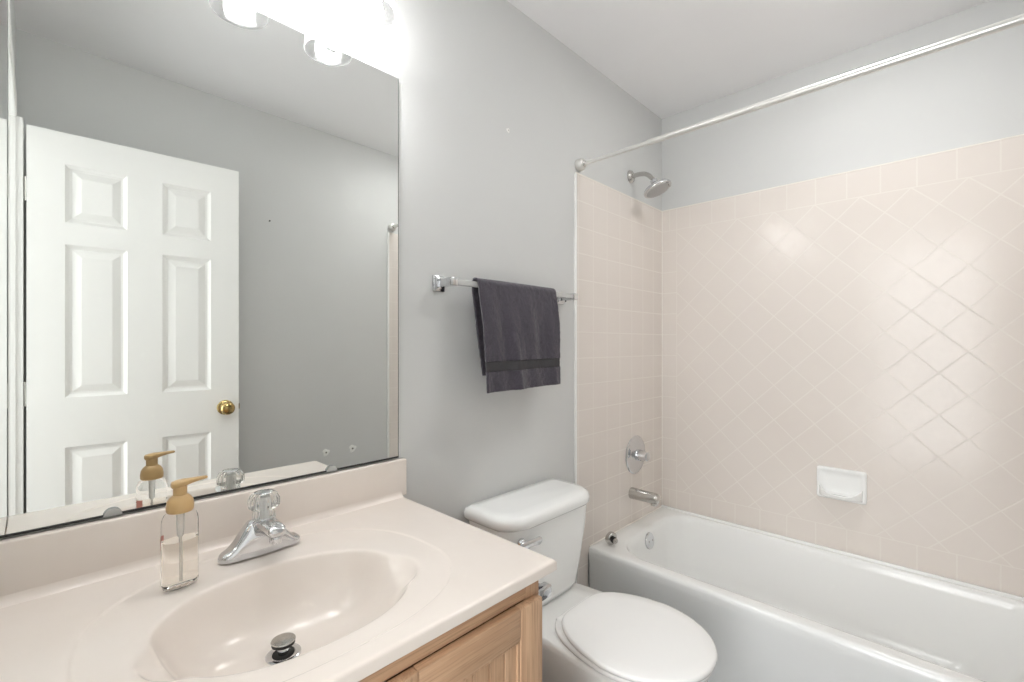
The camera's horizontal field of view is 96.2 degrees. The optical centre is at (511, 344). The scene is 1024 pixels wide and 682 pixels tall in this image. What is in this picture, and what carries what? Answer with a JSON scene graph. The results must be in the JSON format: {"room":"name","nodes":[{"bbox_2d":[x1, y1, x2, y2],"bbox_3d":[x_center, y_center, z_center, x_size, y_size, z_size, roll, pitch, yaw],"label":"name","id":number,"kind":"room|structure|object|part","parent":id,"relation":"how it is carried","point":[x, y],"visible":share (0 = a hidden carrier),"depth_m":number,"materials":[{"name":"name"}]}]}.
{"room":"bathroom","nodes":[
{"label":"bathroom","id":0,"kind":"room"},
{"bbox_2d":[0,0,661,681],"bbox_3d":[-0.512,0.011,1.176,0.100,2.440,3.680,0,0,44],"label":"wall","id":1,"kind":"structure","parent":0,"point":[478,198],"depth_m":1.51,"materials":[{"name":"grey paint"}]},
{"bbox_2d":[0,0,398,537],"bbox_3d":[-0.582,-0.216,1.023,0.012,1.069,0.757,0,0,44],"label":"wall mirror","id":2,"kind":"object","parent":1,"relation":"attached to","point":[199,199],"visible":1,"depth_m":0.93,"materials":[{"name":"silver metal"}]},
{"bbox_2d":[0,458,406,596],"bbox_3d":[-0.573,0.373,1.026,0.021,0.102,0.774,0,0,44],"label":"backsplash","id":3,"kind":"structure","parent":1,"relation":"attached to","point":[34,560],"depth_m":0.88,"materials":[{"name":"stone"}]},
{"bbox_2d":[432,275,577,303],"bbox_3d":[0.011,-0.185,1.587,0.081,0.048,0.643,0,0,44],"label":"towel bar","id":4,"kind":"object","parent":1,"relation":"attached to","point":[439,283],"visible":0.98,"depth_m":1.39,"materials":[{"name":"silver metal"}]},
{"bbox_3d":[-0.222,-0.185,1.396,0.012,0.048,0.045,0,0,44],"label":"wall plate","id":5,"kind":"part","parent":4,"relation":"part of","materials":[{"name":"silver metal"}]},
{"bbox_3d":[-0.201,-0.185,1.376,0.054,0.025,0.020,0,0,44],"label":"post","id":6,"kind":"part","parent":4,"relation":"part of","materials":[{"name":"silver metal"}]},
{"bbox_2d":[446,277,457,285],"bbox_3d":[-0.176,-0.185,1.352,0.024,0.025,0.027,0,0,44],"label":"socket","id":7,"kind":"object","parent":4,"relation":"attached to","point":[450,281],"depth_m":1.34,"materials":[{"name":"silver metal"}]},
{"bbox_2d":[471,277,560,392],"bbox_3d":[0.028,-0.029,1.541,0.089,0.355,0.382,0,0,44],"label":"hand towel","id":8,"kind":"object","parent":4,"relation":"hanging from","point":[518,325],"visible":0.99,"depth_m":1.49,"materials":[{"name":"grey fabric"}]},
{"bbox_3d":[0.194,-0.185,1.826,0.012,0.048,0.045,0,0,44],"label":"wall plate","id":9,"kind":"part","parent":4,"relation":"part of","materials":[{"name":"silver metal"}]},
{"bbox_2d":[570,293,577,299],"bbox_3d":[0.239,-0.185,1.782,0.024,0.025,0.027,0,0,44],"label":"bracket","id":10,"kind":"object","parent":4,"relation":"attached to","point":[574,296],"depth_m":1.77,"materials":[{"name":"silver metal"}]},
{"bbox_2d":[574,172,576,582],"bbox_3d":[0.262,0.261,1.898,0.010,1.940,0.011,0,0,44],"label":"trim","id":11,"kind":"structure","parent":1,"relation":"attached to","point":[575,173],"depth_m":1.90,"materials":[{"name":"white paint"}]},
{"bbox_2d":[577,554,587,586],"bbox_3d":[0.293,1.062,1.933,0.006,0.337,0.084,0,0,44],"label":"trim","id":12,"kind":"structure","parent":1,"relation":"attached to","point":[582,574],"depth_m":1.94,"materials":[{"name":"beige tile"}]},
{"bbox_2d":[577,174,661,557],"bbox_3d":[0.531,0.092,2.181,0.006,1.603,0.772,0,0,44],"label":"tiled wall","id":13,"kind":"structure","parent":1,"relation":"attached to","point":[619,236],"depth_m":2.13,"materials":[{"name":"beige tile"}]},
{"bbox_2d":[625,436,649,473],"bbox_3d":[0.627,0.538,2.223,0.072,0.185,0.185,0,0,44],"label":"shower valve","id":14,"kind":"object","parent":13,"relation":"attached to","point":[635,456],"visible":1,"depth_m":2.21,"materials":[{"name":"silver metal"}]},
{"bbox_3d":[0.632,0.538,2.218,0.058,0.053,0.055,0,0,44],"label":"handle","id":15,"kind":"part","parent":14,"relation":"part of","materials":[{"name":"silver metal"}]},
{"bbox_2d":[628,487,659,506],"bbox_3d":[0.627,0.720,2.175,0.140,0.060,0.055,0,0,44],"label":"tub spout","id":16,"kind":"object","parent":13,"relation":"attached to","point":[652,498],"visible":1,"depth_m":2.15,"materials":[{"name":"silver metal"}]},
{"bbox_2d":[627,170,671,197],"bbox_3d":[0.648,-0.767,2.158,0.204,0.151,0.131,0,0,44],"label":"showerhead","id":17,"kind":"object","parent":1,"relation":"attached to","point":[657,187],"visible":1,"depth_m":2.13,"materials":[{"name":"silver metal"}]},
{"bbox_3d":[0.622,-0.792,2.180,0.124,0.063,0.021,0,0,44],"label":"arm","id":18,"kind":"part","parent":17,"relation":"part of","materials":[{"name":"silver metal"}]},
{"bbox_2d":[575,14,1023,170],"bbox_3d":[0.803,-0.747,1.411,1.464,0.049,0.049,0,0,44],"label":"shower curtain rod","id":19,"kind":"object","parent":1,"relation":"attached to","point":[580,164],"visible":1,"depth_m":1.30,"materials":[{"name":"white metal"}]},
{"bbox_2d":[575,158,586,170],"bbox_3d":[0.290,-0.747,1.907,0.038,0.049,0.049,0,0,44],"label":"rod flange","id":20,"kind":"object","parent":19,"relation":"on","point":[580,164],"depth_m":1.89,"materials":[{"name":"silver metal"}]},
{"bbox_3d":[0.398,-0.747,1.802,0.300,0.016,0.016,0,0,44],"label":"rod","id":21,"kind":"part","parent":19,"relation":"part of","materials":[{"name":"white metal"}]},
{"bbox_2d":[507,0,990,118],"bbox_3d":[0.105,-1.249,0.663,1.700,0.080,3.800,0,0,44],"label":"ceiling","id":22,"kind":"structure","parent":0,"point":[672,57],"depth_m":1.79,"materials":[{"name":"paint"}]},
{"bbox_2d":[662,0,1023,210],"bbox_3d":[1.376,0.011,1.980,1.700,2.440,0.100,0,0,44],"label":"wall","id":23,"kind":"structure","parent":0,"point":[971,92],"depth_m":1.87,"materials":[{"name":"grey paint"}]},
{"bbox_2d":[663,135,1023,596],"bbox_3d":[1.327,0.092,1.954,1.465,1.603,0.007,0,0,44],"label":"tiled wall","id":24,"kind":"structure","parent":23,"relation":"attached to","point":[870,321],"depth_m":1.85,"materials":[{"name":"beige tile"}]},
{"bbox_2d":[576,134,1023,504],"bbox_3d":[1.059,0.090,1.676,1.465,1.607,0.778,0,0,44],"label":"trim","id":25,"kind":"structure","parent":24,"relation":"attached to","point":[1021,134],"depth_m":2.22,"materials":[{"name":"white tile"}]},
{"bbox_2d":[817,465,866,504],"bbox_3d":[1.349,0.580,1.889,0.170,0.130,0.055,0,0,44],"label":"soap dish","id":26,"kind":"object","parent":24,"relation":"attached to","point":[847,485],"visible":1,"depth_m":1.90,"materials":[{"name":"white ceramic"}]},
{"bbox_2d":[819,483,862,501],"bbox_3d":[1.346,0.612,1.886,0.146,0.051,0.047,0,0,44],"label":"tray","id":27,"kind":"object","parent":26,"relation":"on","point":[848,492],"depth_m":1.89,"materials":[{"name":"white ceramic"}]},
{"bbox_3d":[0.105,1.271,0.663,1.700,0.080,3.800,0,0,44],"label":"floor","id":28,"kind":"structure","parent":0,"visible":0},
{"bbox_2d":[358,580,541,681],"bbox_3d":[-0.392,0.838,0.820,0.562,0.786,0.737,0,0,44],"label":"vanity cabinet","id":29,"kind":"object","parent":28,"relation":"on","point":[502,642],"visible":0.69,"depth_m":0.79,"materials":[{"name":"brown wood"}]},
{"bbox_2d":[0,458,556,681],"bbox_3d":[-0.376,0.433,0.836,0.568,0.222,0.774,0,0,44],"label":"countertop","id":30,"kind":"structure","parent":29,"relation":"on","point":[374,574],"depth_m":0.82,"materials":[{"name":"stone"}]},
{"bbox_2d":[160,475,207,591],"bbox_3d":[-0.582,0.332,0.818,0.041,0.187,0.068,0,0,44],"label":"soap bottle","id":31,"kind":"object","parent":30,"relation":"on","point":[179,539],"visible":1,"depth_m":0.80,"materials":[{"name":"clear plastic"}]},
{"bbox_2d":[218,489,299,563],"bbox_3d":[-0.491,0.361,0.923,0.124,0.125,0.155,0,0,44],"label":"sink faucet","id":32,"kind":"object","parent":30,"relation":"on","point":[264,533],"visible":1,"depth_m":0.92,"materials":[{"name":"silver metal"}]},
{"bbox_3d":[-0.505,0.327,0.936,0.059,0.056,0.059,0,0,44],"label":"knob","id":33,"kind":"part","parent":32,"relation":"part of","materials":[{"name":"clear plastic"}]},
{"bbox_3d":[-0.482,0.372,0.914,0.098,0.046,0.040,0,0,44],"label":"spout","id":34,"kind":"part","parent":32,"relation":"part of","materials":[{"name":"silver metal"}]},
{"bbox_3d":[-0.401,0.531,0.805,0.021,0.018,0.021,0,0,44],"label":"stopper stem","id":35,"kind":"part","parent":30,"relation":"part of","materials":[{"name":"silver metal"}]},
{"bbox_3d":[-0.154,0.838,1.093,0.524,0.786,0.014,0,0,44],"label":"panel","id":36,"kind":"part","parent":29,"relation":"part of","materials":[{"name":"brown wood"}]},
{"bbox_3d":[-0.067,0.512,0.765,0.018,0.058,0.222,0,0,44],"label":"door rail","id":37,"kind":"part","parent":29,"relation":"part of","materials":[{"name":"brown wood"}]},
{"bbox_3d":[-0.065,0.799,0.763,0.007,0.517,0.220,0,0,44],"label":"moulding","id":38,"kind":"part","parent":29,"relation":"part of","materials":[{"name":"brown wood"}]},
{"bbox_3d":[-0.068,0.799,0.766,0.007,0.525,0.228,0,0,44],"label":"door panel","id":39,"kind":"part","parent":29,"relation":"part of","materials":[{"name":"brown wood"}]},
{"bbox_2d":[539,582,551,600],"bbox_3d":[0.002,0.507,0.989,0.186,0.038,0.054,0,0,44],"label":"toilet paper holder","id":40,"kind":"object","parent":29,"relation":"attached to","point":[545,589],"visible":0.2,"depth_m":0.94,"materials":[{"name":"silver metal"}]},
{"bbox_2d":[464,478,717,681],"bbox_3d":[0.245,0.870,1.383,0.691,0.722,0.454,0,0,44],"label":"toilet","id":41,"kind":"object","parent":28,"relation":"on","point":[589,634],"visible":0.88,"depth_m":1.35,"materials":[{"name":"white ceramic"}]},
{"bbox_3d":[0.032,0.591,1.363,0.016,0.032,0.032,0,0,44],"label":"flush lever","id":42,"kind":"part","parent":41,"relation":"part of","materials":[{"name":"silver metal"}]},
{"bbox_3d":[0.076,0.531,1.546,0.220,0.044,0.454,0,0,44],"label":"tank lid","id":43,"kind":"part","parent":41,"relation":"part of","materials":[{"name":"white ceramic"}]},
{"bbox_3d":[0.072,0.698,1.550,0.190,0.288,0.434,0,0,44],"label":"tank","id":44,"kind":"part","parent":41,"relation":"part of","materials":[{"name":"white ceramic"}]},
{"bbox_3d":[0.058,0.593,1.371,0.013,0.029,0.092,0,0,44],"label":"lever arm","id":45,"kind":"part","parent":41,"relation":"part of","materials":[{"name":"silver metal"}]},
{"bbox_3d":[0.256,1.037,1.393,0.660,0.388,0.344,0,0,44],"label":"bowl","id":46,"kind":"part","parent":41,"relation":"part of","materials":[{"name":"white ceramic"}]},
{"bbox_3d":[0.356,0.815,1.296,0.412,0.019,0.372,0,0,44],"label":"seat lid","id":47,"kind":"part","parent":41,"relation":"part of","materials":[{"name":"white plastic"}]},
{"bbox_2d":[589,505,1023,681],"bbox_3d":[1.085,1.042,1.704,1.453,0.377,0.686,0,0,44],"label":"bathtub","id":48,"kind":"object","parent":28,"relation":"on","point":[773,607],"visible":0.89,"depth_m":1.70,"materials":[{"name":"white ceramic"}]},
{"bbox_2d":[605,531,617,544],"bbox_3d":[0.432,0.836,1.976,0.051,0.056,0.055,0,0,44],"label":"stopper","id":49,"kind":"object","parent":48,"relation":"on","point":[611,537],"visible":1,"depth_m":1.97,"materials":[{"name":"silver metal"}]},
{"bbox_3d":[0.644,0.919,2.152,0.023,0.075,0.076,0,0,44],"label":"overflow plate","id":50,"kind":"part","parent":48,"relation":"part of","materials":[{"name":"silver metal"}]}
]}

